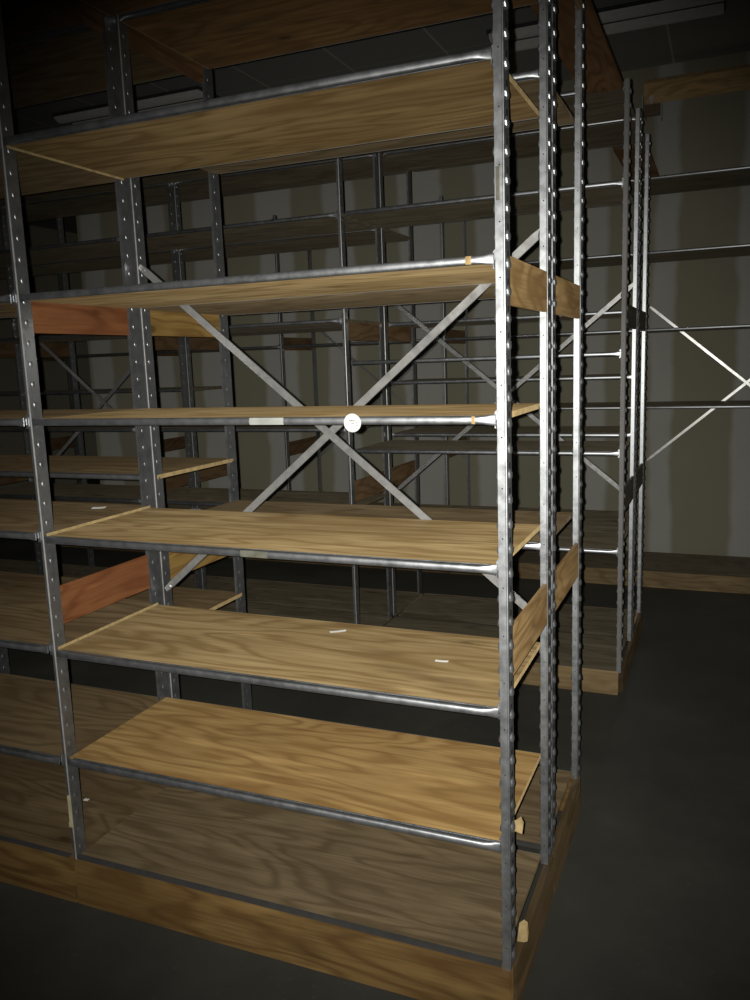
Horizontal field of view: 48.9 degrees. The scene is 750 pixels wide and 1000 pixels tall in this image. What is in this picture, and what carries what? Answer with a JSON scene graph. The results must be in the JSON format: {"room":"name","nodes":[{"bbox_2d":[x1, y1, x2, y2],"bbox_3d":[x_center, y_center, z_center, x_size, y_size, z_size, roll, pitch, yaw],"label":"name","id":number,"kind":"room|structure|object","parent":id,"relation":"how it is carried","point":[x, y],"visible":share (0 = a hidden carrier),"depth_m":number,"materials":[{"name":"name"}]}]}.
{"room":"storage room","nodes":[
{"label":"storage room","id":0,"kind":"room"},
{"bbox_2d":[0,224,97,487],"bbox_3d":[-5.746,-1.099,6.749,0.100,3.235,12.000,2,10,23],"label":"wall","id":1,"kind":"structure","parent":0,"point":[52,375],"depth_m":10.40,"materials":[{"name":"paint"}]},
{"bbox_2d":[0,479,749,999],"bbox_3d":[0.099,0.756,4.543,12.500,0.100,11.900,2,10,23],"label":"floor","id":2,"kind":"structure","parent":0,"point":[651,901],"depth_m":2.55,"materials":[{"name":"concrete"}]},
{"bbox_2d":[0,647,9,673],"bbox_3d":[-2.285,-0.268,3.440,1.237,2.451,0.477,2,10,23],"label":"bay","id":3,"kind":"object","parent":2,"relation":"on","point":[4,660],"visible":0.36,"depth_m":3.56,"materials":[{"name":"metal"}]},
{"bbox_2d":[0,206,43,574],"bbox_3d":[-2.852,-0.561,5.217,1.237,2.480,0.487,2,10,23],"label":"bay","id":4,"kind":"object","parent":2,"relation":"on","point":[6,350],"visible":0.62,"depth_m":5.11,"materials":[{"name":"metal"}]},
{"bbox_2d":[0,210,94,576],"bbox_3d":[-2.667,-0.641,5.650,1.237,2.480,0.462,2,10,23],"label":"bay","id":5,"kind":"object","parent":2,"relation":"on","point":[59,349],"visible":0.18,"depth_m":5.54,"materials":[{"name":"metal"}]},
{"bbox_2d":[0,0,169,902],"bbox_3d":[-1.345,-0.150,2.537,1.237,2.451,0.472,2,10,23],"label":"bay","id":6,"kind":"object","parent":2,"relation":"on","point":[46,821],"visible":0.78,"depth_m":2.36,"materials":[{"name":"metal"}]},
{"bbox_2d":[0,176,201,588],"bbox_3d":[-1.719,-0.522,4.741,1.218,2.480,0.487,2,10,23],"label":"bay","id":7,"kind":"object","parent":2,"relation":"on","point":[108,247],"visible":0.27,"depth_m":4.64,"materials":[{"name":"metal"}]},
{"bbox_2d":[26,237,184,551],"bbox_3d":[-2.247,-0.865,6.896,1.237,2.480,0.562,2,10,23],"label":"bay","id":8,"kind":"object","parent":2,"relation":"on","point":[177,443],"visible":0.06,"depth_m":6.97,"materials":[{"name":"metal"}]},
{"bbox_2d":[0,15,251,709],"bbox_3d":[-1.152,-0.229,2.965,1.218,2.451,0.477,2,10,23],"label":"bay","id":9,"kind":"object","parent":2,"relation":"on","point":[68,62],"visible":0.56,"depth_m":2.70,"materials":[{"name":"metal"}]},
{"bbox_2d":[21,182,243,589],"bbox_3d":[-1.535,-0.601,5.174,1.218,2.480,0.462,2,10,23],"label":"bay","id":10,"kind":"object","parent":2,"relation":"on","point":[153,195],"visible":0.26,"depth_m":4.96,"materials":[{"name":"metal"}]},
{"bbox_2d":[149,215,321,561],"bbox_3d":[-1.114,-0.825,6.420,1.218,2.480,0.562,2,10,23],"label":"bay","id":11,"kind":"object","parent":2,"relation":"on","point":[295,447],"visible":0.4,"depth_m":6.19,"materials":[{"name":"metal"}]},
{"bbox_2d":[144,152,392,625],"bbox_3d":[-0.596,-0.482,4.270,1.218,2.480,0.487,2,10,23],"label":"bay","id":12,"kind":"object","parent":2,"relation":"on","point":[366,490],"visible":0.59,"depth_m":4.14,"materials":[{"name":"metal"}]},
{"bbox_2d":[3,0,552,999],"bbox_3d":[-0.212,-0.110,2.058,1.221,2.451,0.467,2,10,23],"label":"bay","id":13,"kind":"object","parent":2,"relation":"on","point":[387,860],"visible":1,"depth_m":2.03,"materials":[{"name":"wood"}]},
{"bbox_2d":[514,817,523,833],"bbox_3d":[0.310,0.718,1.827,0.036,0.034,0.014,1,10,17],"label":"wedge","id":14,"kind":"object","parent":13,"relation":"attached to","point":[519,822],"visible":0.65,"depth_m":1.82,"materials":[{"name":"brown wood"}]},
{"bbox_2d":[517,920,528,941],"bbox_3d":[0.342,0.996,1.909,0.024,0.036,0.030,0,10,14],"label":"wood splinter","id":15,"kind":"object","parent":13,"relation":"on","point":[523,932],"visible":1,"depth_m":1.90,"materials":[{"name":"brown wood"}]},
{"bbox_2d":[175,152,421,615],"bbox_3d":[-0.411,-0.562,4.703,1.218,2.480,0.462,2,10,23],"label":"bay","id":16,"kind":"object","parent":2,"relation":"on","point":[326,597],"visible":0.62,"depth_m":4.58,"materials":[{"name":"metal"}]},
{"bbox_2d":[119,0,585,893],"bbox_3d":[-0.027,-0.189,2.491,1.221,2.451,0.475,2,10,23],"label":"bay","id":17,"kind":"object","parent":2,"relation":"on","point":[213,34],"visible":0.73,"depth_m":2.38,"materials":[{"name":"metal"}]},
{"bbox_2d":[530,0,623,93],"bbox_3d":[0.624,-1.468,2.584,0.158,0.015,1.290,2,10,23],"label":"board","id":18,"kind":"object","parent":17,"relation":"on","point":[601,73],"visible":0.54,"depth_m":2.73,"materials":[{"name":"brown wood"}]},
{"bbox_2d":[282,195,470,572],"bbox_3d":[0.010,-0.786,5.949,1.218,2.480,0.562,2,10,23],"label":"bay","id":19,"kind":"object","parent":2,"relation":"on","point":[447,333],"visible":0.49,"depth_m":5.79,"materials":[{"name":"metal"}]},
{"bbox_2d":[345,78,641,694],"bbox_3d":[0.545,-0.442,3.788,1.221,2.480,0.482,2,10,23],"label":"bay","id":20,"kind":"object","parent":2,"relation":"on","point":[602,661],"visible":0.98,"depth_m":3.64,"materials":[{"name":"grey metal"}]},
{"bbox_2d":[383,111,650,655],"bbox_3d":[0.730,-0.521,4.223,1.221,2.480,0.460,2,10,23],"label":"bay","id":21,"kind":"object","parent":2,"relation":"on","point":[477,610],"visible":0.74,"depth_m":4.15,"materials":[{"name":"metal"}]},
{"bbox_2d":[445,179,644,585],"bbox_3d":[1.133,-0.746,5.477,1.218,2.480,0.562,2,10,23],"label":"bay","id":22,"kind":"object","parent":2,"relation":"on","point":[597,568],"visible":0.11,"depth_m":5.31,"materials":[{"name":"metal"}]},
{"bbox_2d":[635,165,749,593],"bbox_3d":[2.257,-0.707,5.006,1.218,2.480,0.562,2,10,23],"label":"bay","id":23,"kind":"object","parent":2,"relation":"on","point":[713,573],"visible":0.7,"depth_m":5.06,"materials":[{"name":"metal"}]},
{"bbox_2d":[613,143,658,179],"bbox_3d":[1.407,-1.805,4.423,0.158,0.015,0.805,2,10,23],"label":"board","id":24,"kind":"object","parent":23,"relation":"attached to","point":[619,151],"visible":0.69,"depth_m":4.35,"materials":[{"name":"brown wood"}]},
{"bbox_2d":[11,0,749,233],"bbox_3d":[-0.017,-2.531,3.991,12.500,0.100,11.900,2,10,23],"label":"ceiling","id":25,"kind":"structure","parent":0,"point":[727,33],"depth_m":4.93,"materials":[{"name":"grey tile"}]},
{"bbox_2d":[52,103,108,123],"bbox_3d":[-1.980,-2.664,5.653,0.577,0.050,0.259,2,10,23],"label":"ceiling light","id":26,"kind":"object","parent":25,"relation":"attached to","point":[91,113],"depth_m":5.71,"materials":[{"name":"white plastic"}]},
{"bbox_2d":[133,86,202,112],"bbox_3d":[-1.374,-2.643,5.399,0.689,0.050,0.260,2,10,23],"label":"ceiling light","id":27,"kind":"object","parent":25,"relation":"attached to","point":[152,102],"depth_m":5.44,"materials":[{"name":"white plastic"}]},
{"bbox_2d":[508,20,538,52],"bbox_3d":[0.812,-2.578,4.553,0.248,0.050,0.394,2,10,23],"label":"ceiling light","id":28,"kind":"object","parent":25,"relation":"attached to","point":[522,36],"depth_m":4.55,"materials":[{"name":"white plastic"}]},
{"bbox_2d":[595,0,725,34],"bbox_3d":[1.480,-2.555,4.273,0.617,0.050,0.394,2,10,23],"label":"ceiling light","id":29,"kind":"object","parent":25,"relation":"attached to","point":[629,16],"depth_m":4.33,"materials":[{"name":"grey metal"}]},
{"bbox_2d":[76,51,749,556],"bbox_3d":[2.004,-1.163,5.496,9.850,3.235,0.100,2,10,23],"label":"wall","id":30,"kind":"structure","parent":0,"point":[696,500],"depth_m":5.76,"materials":[{"name":"paint"}]},
{"bbox_2d":[642,95,662,121],"bbox_3d":[1.745,-2.441,5.179,0.117,0.150,0.241,2,10,23],"label":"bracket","id":31,"kind":"object","parent":30,"relation":"attached to","point":[656,109],"visible":0.96,"depth_m":5.09,"materials":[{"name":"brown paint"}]},
{"bbox_2d":[644,64,749,103],"bbox_3d":[4.033,-2.501,4.260,5.040,0.110,0.129,2,10,23],"label":"trim","id":32,"kind":"structure","parent":30,"relation":"attached to","point":[734,78],"depth_m":5.07,"materials":[{"name":"brown wood"}]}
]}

